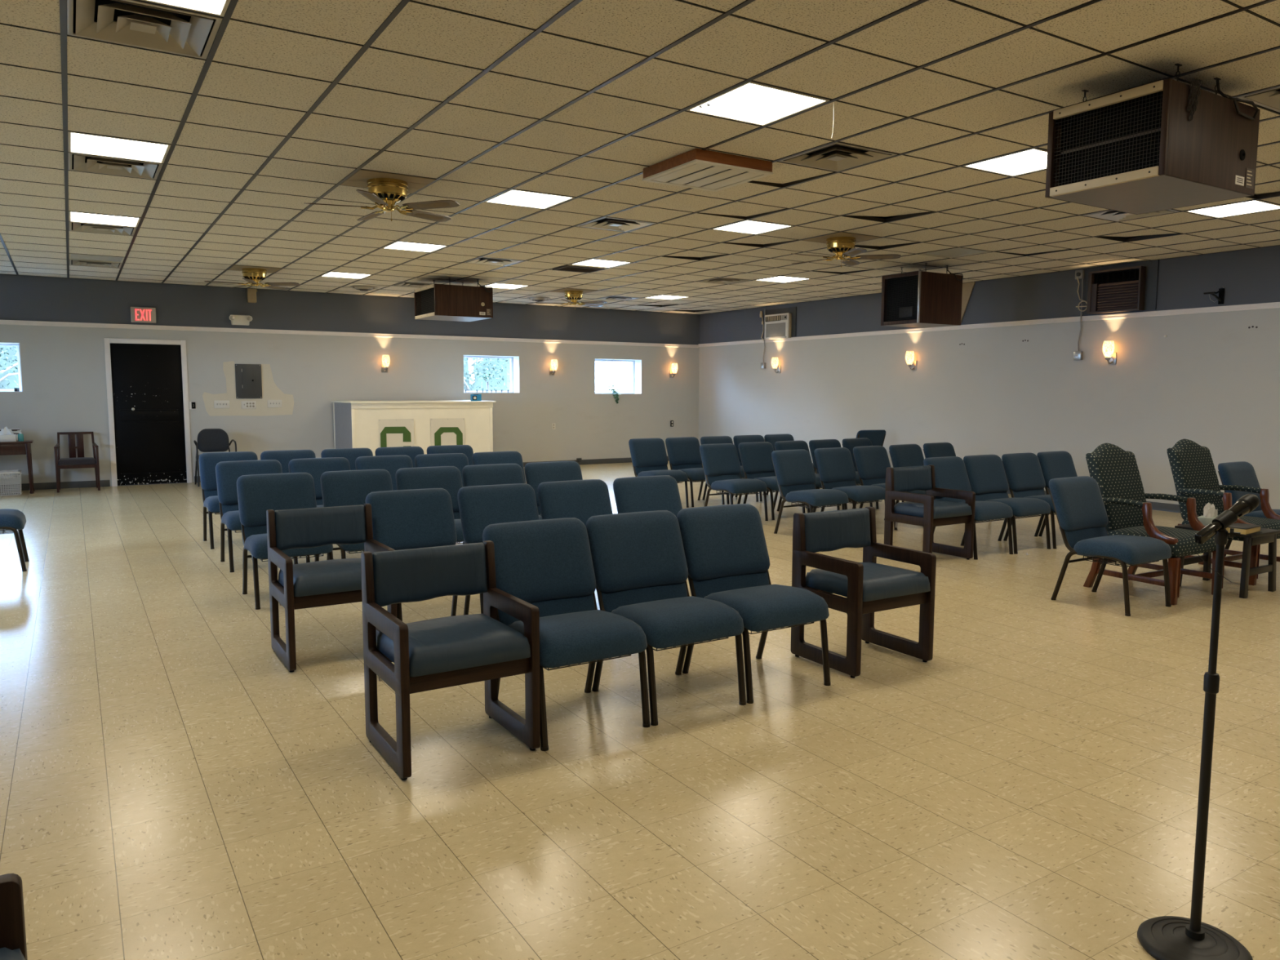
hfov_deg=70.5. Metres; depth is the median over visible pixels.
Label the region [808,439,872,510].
padded chair
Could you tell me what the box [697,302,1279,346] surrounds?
trim
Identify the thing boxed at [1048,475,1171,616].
padded chair
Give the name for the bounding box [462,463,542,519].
padded chair
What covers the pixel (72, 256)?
ceiling light
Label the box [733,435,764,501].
padded chair
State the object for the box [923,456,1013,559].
padded chair
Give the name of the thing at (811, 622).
basket
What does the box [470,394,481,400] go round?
carton
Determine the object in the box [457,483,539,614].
padded chair
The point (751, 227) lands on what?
ceiling light
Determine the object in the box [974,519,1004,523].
basket
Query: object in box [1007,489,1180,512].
baseboard
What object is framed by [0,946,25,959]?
seat cushion
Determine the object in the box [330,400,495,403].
countertop
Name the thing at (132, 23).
ceiling vent
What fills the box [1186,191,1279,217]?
ceiling light
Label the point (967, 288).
board
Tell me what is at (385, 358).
wall sconce
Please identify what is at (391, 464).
padded chair
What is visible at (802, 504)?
basket
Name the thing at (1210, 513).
tissue box
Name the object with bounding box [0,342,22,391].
window
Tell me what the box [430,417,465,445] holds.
letter board
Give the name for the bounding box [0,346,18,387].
tree
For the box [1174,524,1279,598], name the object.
side table
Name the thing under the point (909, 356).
wall sconce
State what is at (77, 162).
ceiling vent
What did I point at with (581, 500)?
padded chair
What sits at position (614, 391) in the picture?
trailing plant
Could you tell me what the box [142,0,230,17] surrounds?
ceiling light
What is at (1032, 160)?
ceiling light
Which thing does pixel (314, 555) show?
basket
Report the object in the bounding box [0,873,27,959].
wooden armchair
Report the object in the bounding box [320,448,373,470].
padded chair
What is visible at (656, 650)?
basket
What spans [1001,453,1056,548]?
padded chair
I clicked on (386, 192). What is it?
ceiling fan
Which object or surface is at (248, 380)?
breaker panel
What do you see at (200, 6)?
diffuser
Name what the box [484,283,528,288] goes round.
ceiling light
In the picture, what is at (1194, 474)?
armchair
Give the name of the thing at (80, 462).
chair
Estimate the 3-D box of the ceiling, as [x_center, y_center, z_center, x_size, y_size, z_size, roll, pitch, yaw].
[-0.104,-2.636,7.349,15.650,0.560,19.550,-3,7,-32]
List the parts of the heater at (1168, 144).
trim, chain, element rod, plate, trim, chain, spare chain, chain, power cord, label plate, thermostat knob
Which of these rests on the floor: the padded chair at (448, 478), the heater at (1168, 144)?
the padded chair at (448, 478)
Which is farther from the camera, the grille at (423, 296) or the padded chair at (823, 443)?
the grille at (423, 296)
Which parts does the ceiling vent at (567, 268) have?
slat panel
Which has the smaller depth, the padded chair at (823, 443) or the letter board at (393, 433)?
the padded chair at (823, 443)
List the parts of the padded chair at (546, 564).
leg, backrest, leg, lumbar panel, seat, leg, frame, leg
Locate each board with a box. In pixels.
[378,418,413,447]
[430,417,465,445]
[960,281,975,323]
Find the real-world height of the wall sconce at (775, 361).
0.297 m
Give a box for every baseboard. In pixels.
[0,456,668,491]
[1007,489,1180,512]
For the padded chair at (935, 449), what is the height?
0.854 m
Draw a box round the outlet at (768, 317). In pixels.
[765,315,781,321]
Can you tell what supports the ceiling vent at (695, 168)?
attached to the ceiling
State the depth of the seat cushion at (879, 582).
4.79 m
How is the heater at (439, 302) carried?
hanging from the ceiling
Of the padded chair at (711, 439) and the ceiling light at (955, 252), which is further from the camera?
the padded chair at (711, 439)
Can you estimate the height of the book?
0.050 m
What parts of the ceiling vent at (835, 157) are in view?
plate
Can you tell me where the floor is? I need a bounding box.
[0,460,1279,959]
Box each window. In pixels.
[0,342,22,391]
[462,355,519,392]
[595,358,641,393]
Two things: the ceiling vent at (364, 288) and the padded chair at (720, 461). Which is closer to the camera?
the padded chair at (720, 461)
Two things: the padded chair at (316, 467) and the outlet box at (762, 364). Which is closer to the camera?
the padded chair at (316, 467)
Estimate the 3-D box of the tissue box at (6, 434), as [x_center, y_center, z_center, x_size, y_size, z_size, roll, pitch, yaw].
[-8.863,-0.643,12.643,0.240,0.212,0.120,-3,7,-32]
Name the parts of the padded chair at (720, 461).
leg, frame, backrest, lumbar panel, leg, seat, leg, leg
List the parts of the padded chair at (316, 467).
leg, backrest, lumbar panel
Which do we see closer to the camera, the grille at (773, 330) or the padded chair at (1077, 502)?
the padded chair at (1077, 502)
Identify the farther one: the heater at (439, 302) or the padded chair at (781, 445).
the heater at (439, 302)
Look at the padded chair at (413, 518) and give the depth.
5.52 m
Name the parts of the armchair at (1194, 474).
backrest, armrest, seat, armrest, leg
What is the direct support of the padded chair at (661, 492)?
on the floor
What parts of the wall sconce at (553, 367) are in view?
plate, lamp shade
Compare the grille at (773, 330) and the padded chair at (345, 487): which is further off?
the grille at (773, 330)
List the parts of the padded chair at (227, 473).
frame, leg, leg, lumbar panel, seat, backrest, leg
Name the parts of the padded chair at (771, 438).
backrest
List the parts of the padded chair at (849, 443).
backrest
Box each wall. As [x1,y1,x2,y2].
[0,274,699,486]
[698,235,1279,509]
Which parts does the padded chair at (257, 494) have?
leg, frame, leg, lumbar panel, backrest, seat, leg, leg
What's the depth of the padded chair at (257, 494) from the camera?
6.49 m
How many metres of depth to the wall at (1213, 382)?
12.64 m
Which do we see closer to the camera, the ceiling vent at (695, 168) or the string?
the string
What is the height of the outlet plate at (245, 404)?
0.120 m
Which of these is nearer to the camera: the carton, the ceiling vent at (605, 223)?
the ceiling vent at (605, 223)
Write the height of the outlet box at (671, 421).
0.130 m
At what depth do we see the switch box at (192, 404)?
14.28 m
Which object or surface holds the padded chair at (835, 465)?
on the floor
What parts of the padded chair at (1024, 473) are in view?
leg, frame, backrest, lumbar panel, seat, leg, leg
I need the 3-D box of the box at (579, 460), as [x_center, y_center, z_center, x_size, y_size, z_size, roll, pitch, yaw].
[-1.211,-0.397,18.011,0.100,0.075,0.042,-3,7,-32]
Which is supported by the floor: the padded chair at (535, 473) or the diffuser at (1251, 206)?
the padded chair at (535, 473)
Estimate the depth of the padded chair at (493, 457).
9.07 m
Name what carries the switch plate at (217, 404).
attached to the wall at (64, 372)
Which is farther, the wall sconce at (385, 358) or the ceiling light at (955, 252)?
the wall sconce at (385, 358)
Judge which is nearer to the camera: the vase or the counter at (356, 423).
the counter at (356, 423)
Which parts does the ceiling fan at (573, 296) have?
blade, motor, blade, blade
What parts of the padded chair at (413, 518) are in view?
leg, backrest, leg, leg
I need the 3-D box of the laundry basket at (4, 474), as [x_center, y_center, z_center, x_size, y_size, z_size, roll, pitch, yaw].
[-8.918,0.041,12.605,0.525,0.339,0.346,-3,7,-32]
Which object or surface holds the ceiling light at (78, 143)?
attached to the ceiling
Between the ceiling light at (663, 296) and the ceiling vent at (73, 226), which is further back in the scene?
the ceiling light at (663, 296)
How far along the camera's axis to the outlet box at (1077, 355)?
12.03 m
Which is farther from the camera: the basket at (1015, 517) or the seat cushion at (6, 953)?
the basket at (1015, 517)
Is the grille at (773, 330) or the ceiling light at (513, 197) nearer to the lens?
the ceiling light at (513, 197)
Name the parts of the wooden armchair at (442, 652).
rail, frame, rail, frame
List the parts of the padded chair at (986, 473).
backrest, lumbar panel, leg, leg, seat, leg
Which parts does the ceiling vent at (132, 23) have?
plate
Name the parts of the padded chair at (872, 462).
frame, backrest, lumbar panel, leg, seat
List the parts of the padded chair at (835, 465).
frame, backrest, lumbar panel, leg, seat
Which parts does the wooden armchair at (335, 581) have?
frame, rail, frame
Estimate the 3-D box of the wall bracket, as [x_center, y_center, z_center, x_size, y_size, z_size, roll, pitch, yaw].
[6.685,-2.156,10.543,0.210,0.209,0.128,-3,7,-32]
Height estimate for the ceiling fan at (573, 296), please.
0.299 m
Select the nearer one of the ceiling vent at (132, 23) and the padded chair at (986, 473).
the ceiling vent at (132, 23)
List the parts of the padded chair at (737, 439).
backrest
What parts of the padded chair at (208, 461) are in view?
frame, leg, leg, lumbar panel, seat, backrest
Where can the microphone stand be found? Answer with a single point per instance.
(1163, 937)
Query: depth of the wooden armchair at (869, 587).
4.90 m
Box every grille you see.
[415,288,434,315]
[765,322,785,337]
[884,275,918,321]
[1052,90,1162,187]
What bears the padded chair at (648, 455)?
on the floor
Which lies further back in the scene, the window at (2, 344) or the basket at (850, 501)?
the window at (2, 344)
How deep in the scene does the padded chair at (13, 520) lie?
7.30 m
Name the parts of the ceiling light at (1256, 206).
frame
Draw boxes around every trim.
[0,320,698,347]
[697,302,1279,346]
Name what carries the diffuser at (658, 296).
attached to the ceiling light at (663, 296)
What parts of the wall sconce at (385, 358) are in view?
plate, lamp shade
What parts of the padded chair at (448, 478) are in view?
backrest, lumbar panel, seat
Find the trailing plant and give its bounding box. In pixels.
[603,384,622,403]
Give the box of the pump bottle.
[17,430,23,441]
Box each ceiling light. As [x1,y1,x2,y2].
[67,131,170,163]
[68,211,141,226]
[69,253,124,262]
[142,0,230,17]
[320,271,372,279]
[382,240,447,252]
[484,189,574,208]
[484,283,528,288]
[572,258,631,267]
[646,294,687,299]
[686,81,830,125]
[712,220,792,234]
[755,275,811,282]
[919,247,991,257]
[963,147,1047,176]
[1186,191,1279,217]
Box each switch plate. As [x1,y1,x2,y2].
[213,400,229,408]
[267,400,282,407]
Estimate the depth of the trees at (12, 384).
34.59 m
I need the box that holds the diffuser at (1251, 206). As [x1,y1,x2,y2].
[1191,200,1279,216]
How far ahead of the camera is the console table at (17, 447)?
12.69 m
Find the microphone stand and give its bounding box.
[1137,510,1253,959]
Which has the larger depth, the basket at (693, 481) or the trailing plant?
the trailing plant
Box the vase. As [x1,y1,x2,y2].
[481,371,493,392]
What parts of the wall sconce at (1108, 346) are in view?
lamp shade, arm, plate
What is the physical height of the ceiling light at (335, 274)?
0.104 m
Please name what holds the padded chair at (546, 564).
on the floor
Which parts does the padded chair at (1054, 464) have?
leg, frame, backrest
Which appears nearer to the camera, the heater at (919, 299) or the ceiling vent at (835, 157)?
the ceiling vent at (835, 157)
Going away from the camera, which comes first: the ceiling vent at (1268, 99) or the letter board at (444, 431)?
the ceiling vent at (1268, 99)
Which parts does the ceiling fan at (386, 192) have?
blade, blade, blade, motor, blade, blade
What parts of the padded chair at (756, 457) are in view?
leg, backrest, lumbar panel, seat, leg, leg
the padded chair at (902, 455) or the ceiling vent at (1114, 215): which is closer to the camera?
the ceiling vent at (1114, 215)
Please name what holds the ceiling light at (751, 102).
attached to the ceiling
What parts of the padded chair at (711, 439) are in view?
leg, backrest, leg, seat, leg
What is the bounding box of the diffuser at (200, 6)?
[160,0,225,12]
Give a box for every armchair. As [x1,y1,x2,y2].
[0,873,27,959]
[266,503,396,671]
[360,540,540,779]
[791,506,936,678]
[884,464,975,559]
[1083,443,1225,604]
[1166,439,1279,585]
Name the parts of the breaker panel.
door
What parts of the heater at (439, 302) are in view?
trim, trim, plate, power cord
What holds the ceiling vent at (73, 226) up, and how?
in the ceiling
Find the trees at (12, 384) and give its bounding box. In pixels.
[0,346,510,391]
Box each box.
[0,426,16,441]
[189,401,195,408]
[246,288,256,302]
[576,457,582,462]
[670,420,673,426]
[760,308,765,368]
[1073,272,1084,359]
[1197,502,1217,526]
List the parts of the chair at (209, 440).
leg, armrest, backrest, armrest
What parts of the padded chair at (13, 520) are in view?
seat, leg, leg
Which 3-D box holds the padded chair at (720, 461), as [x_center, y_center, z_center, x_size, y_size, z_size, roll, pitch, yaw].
[1.065,0.026,10.386,0.535,0.854,0.652,-4,7,-34]
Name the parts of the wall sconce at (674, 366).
plate, lamp shade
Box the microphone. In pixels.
[1195,493,1259,582]
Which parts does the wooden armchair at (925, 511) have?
frame, frame, rail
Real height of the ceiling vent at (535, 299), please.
0.064 m
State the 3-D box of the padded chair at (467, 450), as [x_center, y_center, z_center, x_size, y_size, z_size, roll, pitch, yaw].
[-1.987,0.062,9.941,0.535,0.854,0.652,-3,7,-31]
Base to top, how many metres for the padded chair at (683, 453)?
0.854 m
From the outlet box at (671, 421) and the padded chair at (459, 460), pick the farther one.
the outlet box at (671, 421)
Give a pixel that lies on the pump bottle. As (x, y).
(20, 436)
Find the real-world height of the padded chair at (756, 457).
0.854 m
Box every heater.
[413,277,493,321]
[880,262,963,328]
[1044,63,1260,214]
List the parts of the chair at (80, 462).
leg, armrest, post, leg, rail, slat rail, seat, seat rail, post, armrest, leg, leg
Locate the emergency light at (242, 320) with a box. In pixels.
[229,315,252,325]
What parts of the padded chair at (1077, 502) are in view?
leg, backrest, frame, lumbar panel, leg, leg, seat, leg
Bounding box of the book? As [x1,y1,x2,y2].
[1225,522,1262,535]
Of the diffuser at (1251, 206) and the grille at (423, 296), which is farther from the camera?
the grille at (423, 296)
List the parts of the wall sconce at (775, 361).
lamp shade, plate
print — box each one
[472,394,478,399]
[1246,170,1252,186]
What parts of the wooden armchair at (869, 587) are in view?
frame, rail, frame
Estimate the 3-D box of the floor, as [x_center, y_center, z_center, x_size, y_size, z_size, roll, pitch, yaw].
[-0.114,0.778,7.684,15.650,0.120,19.550,-3,7,-32]
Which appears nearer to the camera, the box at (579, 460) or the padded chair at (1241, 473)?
the padded chair at (1241, 473)
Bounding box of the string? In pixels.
[831,102,834,138]
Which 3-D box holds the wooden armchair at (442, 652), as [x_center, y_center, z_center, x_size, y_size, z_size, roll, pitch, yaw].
[-0.779,0.703,3.715,0.570,0.802,0.520,-3,7,-32]
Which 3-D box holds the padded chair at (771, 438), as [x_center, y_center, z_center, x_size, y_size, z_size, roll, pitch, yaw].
[2.143,-0.208,12.809,0.535,0.854,0.652,-3,7,-33]
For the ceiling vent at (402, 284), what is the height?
0.116 m
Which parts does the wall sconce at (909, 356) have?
lamp shade, plate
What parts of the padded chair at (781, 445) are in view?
leg, backrest, seat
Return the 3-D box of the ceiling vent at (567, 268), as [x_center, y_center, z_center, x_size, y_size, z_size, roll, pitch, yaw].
[-0.825,-2.823,12.122,0.580,0.014,0.400,-3,7,-32]
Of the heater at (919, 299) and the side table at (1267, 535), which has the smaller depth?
the side table at (1267, 535)
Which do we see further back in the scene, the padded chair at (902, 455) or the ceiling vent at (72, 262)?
the ceiling vent at (72, 262)
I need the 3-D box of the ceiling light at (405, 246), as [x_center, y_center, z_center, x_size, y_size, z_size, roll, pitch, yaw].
[-2.568,-2.706,10.314,0.582,0.104,0.582,-3,7,-32]
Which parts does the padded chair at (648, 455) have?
frame, backrest, lumbar panel, seat, leg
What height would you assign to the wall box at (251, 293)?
0.216 m
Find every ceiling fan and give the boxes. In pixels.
[204,267,300,291]
[303,177,459,222]
[535,290,607,309]
[791,236,901,266]
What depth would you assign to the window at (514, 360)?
17.30 m
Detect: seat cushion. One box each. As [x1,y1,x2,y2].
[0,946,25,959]
[278,558,361,596]
[376,613,530,676]
[805,561,930,601]
[893,499,972,519]
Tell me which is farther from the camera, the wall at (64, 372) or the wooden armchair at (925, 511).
the wall at (64, 372)
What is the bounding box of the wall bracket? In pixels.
[1203,286,1224,304]
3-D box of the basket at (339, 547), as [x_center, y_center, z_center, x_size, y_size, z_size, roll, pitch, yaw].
[-1.974,0.484,6.667,0.405,0.036,0.305,-3,7,-32]
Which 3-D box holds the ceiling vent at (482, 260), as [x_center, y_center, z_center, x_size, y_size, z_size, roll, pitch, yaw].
[-1.858,-2.812,11.473,0.582,0.116,0.582,-3,7,-32]
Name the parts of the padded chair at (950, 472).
backrest, lumbar panel, leg, leg, seat, leg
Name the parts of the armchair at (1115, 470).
leg, backrest, armrest, leg, seat, armrest, leg, leg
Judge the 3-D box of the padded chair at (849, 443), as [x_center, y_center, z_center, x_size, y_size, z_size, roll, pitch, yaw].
[3.011,-0.100,11.729,0.535,0.854,0.652,-4,7,-35]
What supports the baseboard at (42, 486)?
attached to the wall at (64, 372)
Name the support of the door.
in the wall at (64, 372)
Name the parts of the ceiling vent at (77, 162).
plate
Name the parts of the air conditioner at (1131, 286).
louver panel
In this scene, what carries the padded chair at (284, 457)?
on the floor
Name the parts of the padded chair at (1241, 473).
leg, backrest, lumbar panel, seat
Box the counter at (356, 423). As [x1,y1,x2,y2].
[330,400,495,456]
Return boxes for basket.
[0,469,22,496]
[0,528,13,533]
[259,553,323,561]
[338,546,364,553]
[542,654,631,670]
[653,636,728,651]
[687,479,706,482]
[715,490,760,495]
[748,622,813,634]
[791,502,840,508]
[848,499,880,503]
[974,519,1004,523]
[1010,514,1042,519]
[1083,555,1159,566]
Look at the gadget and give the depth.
13.14 m
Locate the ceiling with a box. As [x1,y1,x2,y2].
[0,0,1279,314]
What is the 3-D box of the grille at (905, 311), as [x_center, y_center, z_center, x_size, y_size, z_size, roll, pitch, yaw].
[3.346,-2.321,11.614,0.003,0.552,0.572,-3,7,-32]
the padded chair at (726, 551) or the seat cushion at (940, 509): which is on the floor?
the padded chair at (726, 551)
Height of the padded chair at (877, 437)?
0.854 m
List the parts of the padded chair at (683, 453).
backrest, lumbar panel, leg, seat, leg, leg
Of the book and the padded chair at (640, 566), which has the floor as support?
the padded chair at (640, 566)
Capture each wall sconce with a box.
[381,355,390,372]
[549,359,557,375]
[669,363,677,377]
[771,357,781,373]
[905,351,916,370]
[1102,341,1116,364]
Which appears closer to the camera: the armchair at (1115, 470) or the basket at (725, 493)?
the armchair at (1115, 470)
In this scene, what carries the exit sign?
attached to the wall at (64, 372)
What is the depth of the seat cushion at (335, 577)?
4.81 m
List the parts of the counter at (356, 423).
post, panel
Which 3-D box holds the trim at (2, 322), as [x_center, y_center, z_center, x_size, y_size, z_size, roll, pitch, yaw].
[-5.113,-2.482,15.370,15.018,0.064,0.030,-3,7,-32]
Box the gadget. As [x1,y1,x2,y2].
[13,387,19,391]
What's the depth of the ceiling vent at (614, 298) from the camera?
15.96 m
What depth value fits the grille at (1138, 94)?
4.65 m
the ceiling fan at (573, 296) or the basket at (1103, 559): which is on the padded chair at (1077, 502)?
the basket at (1103, 559)
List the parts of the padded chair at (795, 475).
leg, frame, backrest, lumbar panel, leg, seat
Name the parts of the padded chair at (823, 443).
backrest, seat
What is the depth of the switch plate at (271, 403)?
14.91 m
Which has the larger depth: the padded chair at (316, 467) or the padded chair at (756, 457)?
the padded chair at (756, 457)
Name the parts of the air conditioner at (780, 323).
power cord, control panel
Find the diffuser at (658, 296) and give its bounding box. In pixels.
[647,295,684,298]
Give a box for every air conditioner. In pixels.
[759,306,796,340]
[1083,259,1159,315]
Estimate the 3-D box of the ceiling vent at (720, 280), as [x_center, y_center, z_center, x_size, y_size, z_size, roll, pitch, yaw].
[1.242,-2.993,13.406,0.582,0.116,0.582,-3,7,-32]
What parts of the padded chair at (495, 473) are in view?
backrest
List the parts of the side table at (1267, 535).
leg, leg, leg, leg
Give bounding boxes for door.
[103,337,192,486]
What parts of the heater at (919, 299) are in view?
trim, plate, power cord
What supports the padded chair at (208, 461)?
on the floor
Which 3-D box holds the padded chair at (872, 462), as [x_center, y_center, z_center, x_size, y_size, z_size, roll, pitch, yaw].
[2.749,0.067,10.015,0.535,0.854,0.652,-4,7,-36]
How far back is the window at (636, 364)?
18.77 m
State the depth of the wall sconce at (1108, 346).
11.62 m
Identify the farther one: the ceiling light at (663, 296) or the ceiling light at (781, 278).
the ceiling light at (663, 296)
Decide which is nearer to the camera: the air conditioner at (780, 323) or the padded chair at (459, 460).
the padded chair at (459, 460)
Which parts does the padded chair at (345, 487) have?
leg, seat, backrest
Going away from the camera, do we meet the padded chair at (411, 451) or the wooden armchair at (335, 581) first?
the wooden armchair at (335, 581)
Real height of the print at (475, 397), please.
0.096 m
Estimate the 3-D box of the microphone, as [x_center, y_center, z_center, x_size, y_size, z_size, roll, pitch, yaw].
[1.476,0.142,2.273,0.198,0.209,0.078,-3,7,-32]
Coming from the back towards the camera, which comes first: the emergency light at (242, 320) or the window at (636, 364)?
the window at (636, 364)
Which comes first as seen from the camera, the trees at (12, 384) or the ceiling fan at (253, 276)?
the ceiling fan at (253, 276)
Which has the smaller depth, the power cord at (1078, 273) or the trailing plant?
the power cord at (1078, 273)
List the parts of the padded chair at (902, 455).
backrest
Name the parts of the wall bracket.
arm, wall plate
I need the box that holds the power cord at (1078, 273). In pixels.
[1075,269,1087,311]
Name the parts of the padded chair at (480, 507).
leg, backrest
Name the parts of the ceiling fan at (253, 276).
blade, blade, motor, blade, blade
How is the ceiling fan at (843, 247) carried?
hanging from the ceiling
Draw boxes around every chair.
[0,508,29,571]
[53,431,100,492]
[193,428,236,486]
[198,451,257,549]
[215,459,297,572]
[236,472,333,609]
[260,449,315,473]
[288,457,350,562]
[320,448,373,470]
[320,469,392,559]
[355,454,413,490]
[364,488,483,621]
[374,446,424,467]
[395,466,464,544]
[414,453,468,486]
[426,444,473,465]
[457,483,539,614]
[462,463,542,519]
[471,451,525,483]
[482,517,650,751]
[524,461,582,515]
[537,479,613,526]
[586,510,746,725]
[613,475,682,516]
[628,438,688,507]
[665,436,724,506]
[676,503,831,703]
[699,443,768,520]
[700,435,758,504]
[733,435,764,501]
[738,441,805,519]
[764,434,819,494]
[771,448,848,533]
[774,440,839,512]
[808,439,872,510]
[813,447,885,511]
[842,437,904,509]
[853,445,925,529]
[855,430,885,445]
[888,444,926,504]
[923,442,955,457]
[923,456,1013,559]
[963,454,1050,554]
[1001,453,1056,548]
[1036,450,1077,536]
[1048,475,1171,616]
[1217,461,1279,555]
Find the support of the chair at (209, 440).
on the floor
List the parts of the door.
push rail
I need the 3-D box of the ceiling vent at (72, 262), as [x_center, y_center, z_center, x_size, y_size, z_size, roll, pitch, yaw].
[-7.092,-2.857,11.789,0.582,0.116,0.582,-3,7,-32]
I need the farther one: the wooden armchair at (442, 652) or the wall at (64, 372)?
the wall at (64, 372)
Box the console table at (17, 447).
[0,440,34,493]
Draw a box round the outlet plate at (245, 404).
[240,400,256,408]
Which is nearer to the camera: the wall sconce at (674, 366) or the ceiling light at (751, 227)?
the ceiling light at (751, 227)
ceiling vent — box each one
[66,0,222,59]
[68,152,163,179]
[68,222,136,235]
[69,259,122,268]
[350,285,377,291]
[393,282,431,287]
[464,257,524,266]
[526,297,550,301]
[552,265,604,272]
[576,217,656,231]
[600,296,639,300]
[642,148,773,191]
[699,277,751,284]
[777,142,897,171]
[1083,208,1178,221]
[1237,87,1279,112]
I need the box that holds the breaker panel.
[235,364,262,398]
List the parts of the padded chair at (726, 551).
leg, frame, backrest, lumbar panel, leg, leg, seat, frame, leg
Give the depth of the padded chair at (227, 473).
7.71 m
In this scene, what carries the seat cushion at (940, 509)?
on the wooden armchair at (925, 511)
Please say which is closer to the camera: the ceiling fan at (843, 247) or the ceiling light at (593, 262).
the ceiling fan at (843, 247)
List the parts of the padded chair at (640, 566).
leg, frame, backrest, lumbar panel, leg, seat, leg, frame, leg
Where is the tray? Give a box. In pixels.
[0,428,20,440]
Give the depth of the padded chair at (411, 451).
9.83 m
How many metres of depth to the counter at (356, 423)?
14.95 m
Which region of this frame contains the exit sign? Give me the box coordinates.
[130,306,155,323]
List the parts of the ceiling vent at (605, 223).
plate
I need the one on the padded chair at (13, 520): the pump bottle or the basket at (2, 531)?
the basket at (2, 531)
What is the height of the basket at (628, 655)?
0.036 m
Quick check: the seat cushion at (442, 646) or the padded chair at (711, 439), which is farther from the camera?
the padded chair at (711, 439)
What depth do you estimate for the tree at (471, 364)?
34.08 m
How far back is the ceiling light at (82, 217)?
8.73 m
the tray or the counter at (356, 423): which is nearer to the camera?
the tray
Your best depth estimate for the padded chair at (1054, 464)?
9.26 m
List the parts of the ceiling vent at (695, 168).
louver panel, wood frame, plate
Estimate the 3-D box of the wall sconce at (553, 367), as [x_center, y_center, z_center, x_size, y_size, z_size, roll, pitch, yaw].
[-1.664,-2.176,17.483,0.136,0.297,0.175,-3,7,-32]
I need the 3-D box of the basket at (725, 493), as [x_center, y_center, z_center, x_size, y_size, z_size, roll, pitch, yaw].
[1.122,0.134,10.312,0.405,0.036,0.305,-4,7,-34]
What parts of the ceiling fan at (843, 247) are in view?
blade, blade, motor, blade, blade, blade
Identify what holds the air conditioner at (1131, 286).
attached to the wall at (1213, 382)
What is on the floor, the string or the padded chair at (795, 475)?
the padded chair at (795, 475)
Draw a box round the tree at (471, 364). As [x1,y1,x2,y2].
[463,357,510,391]

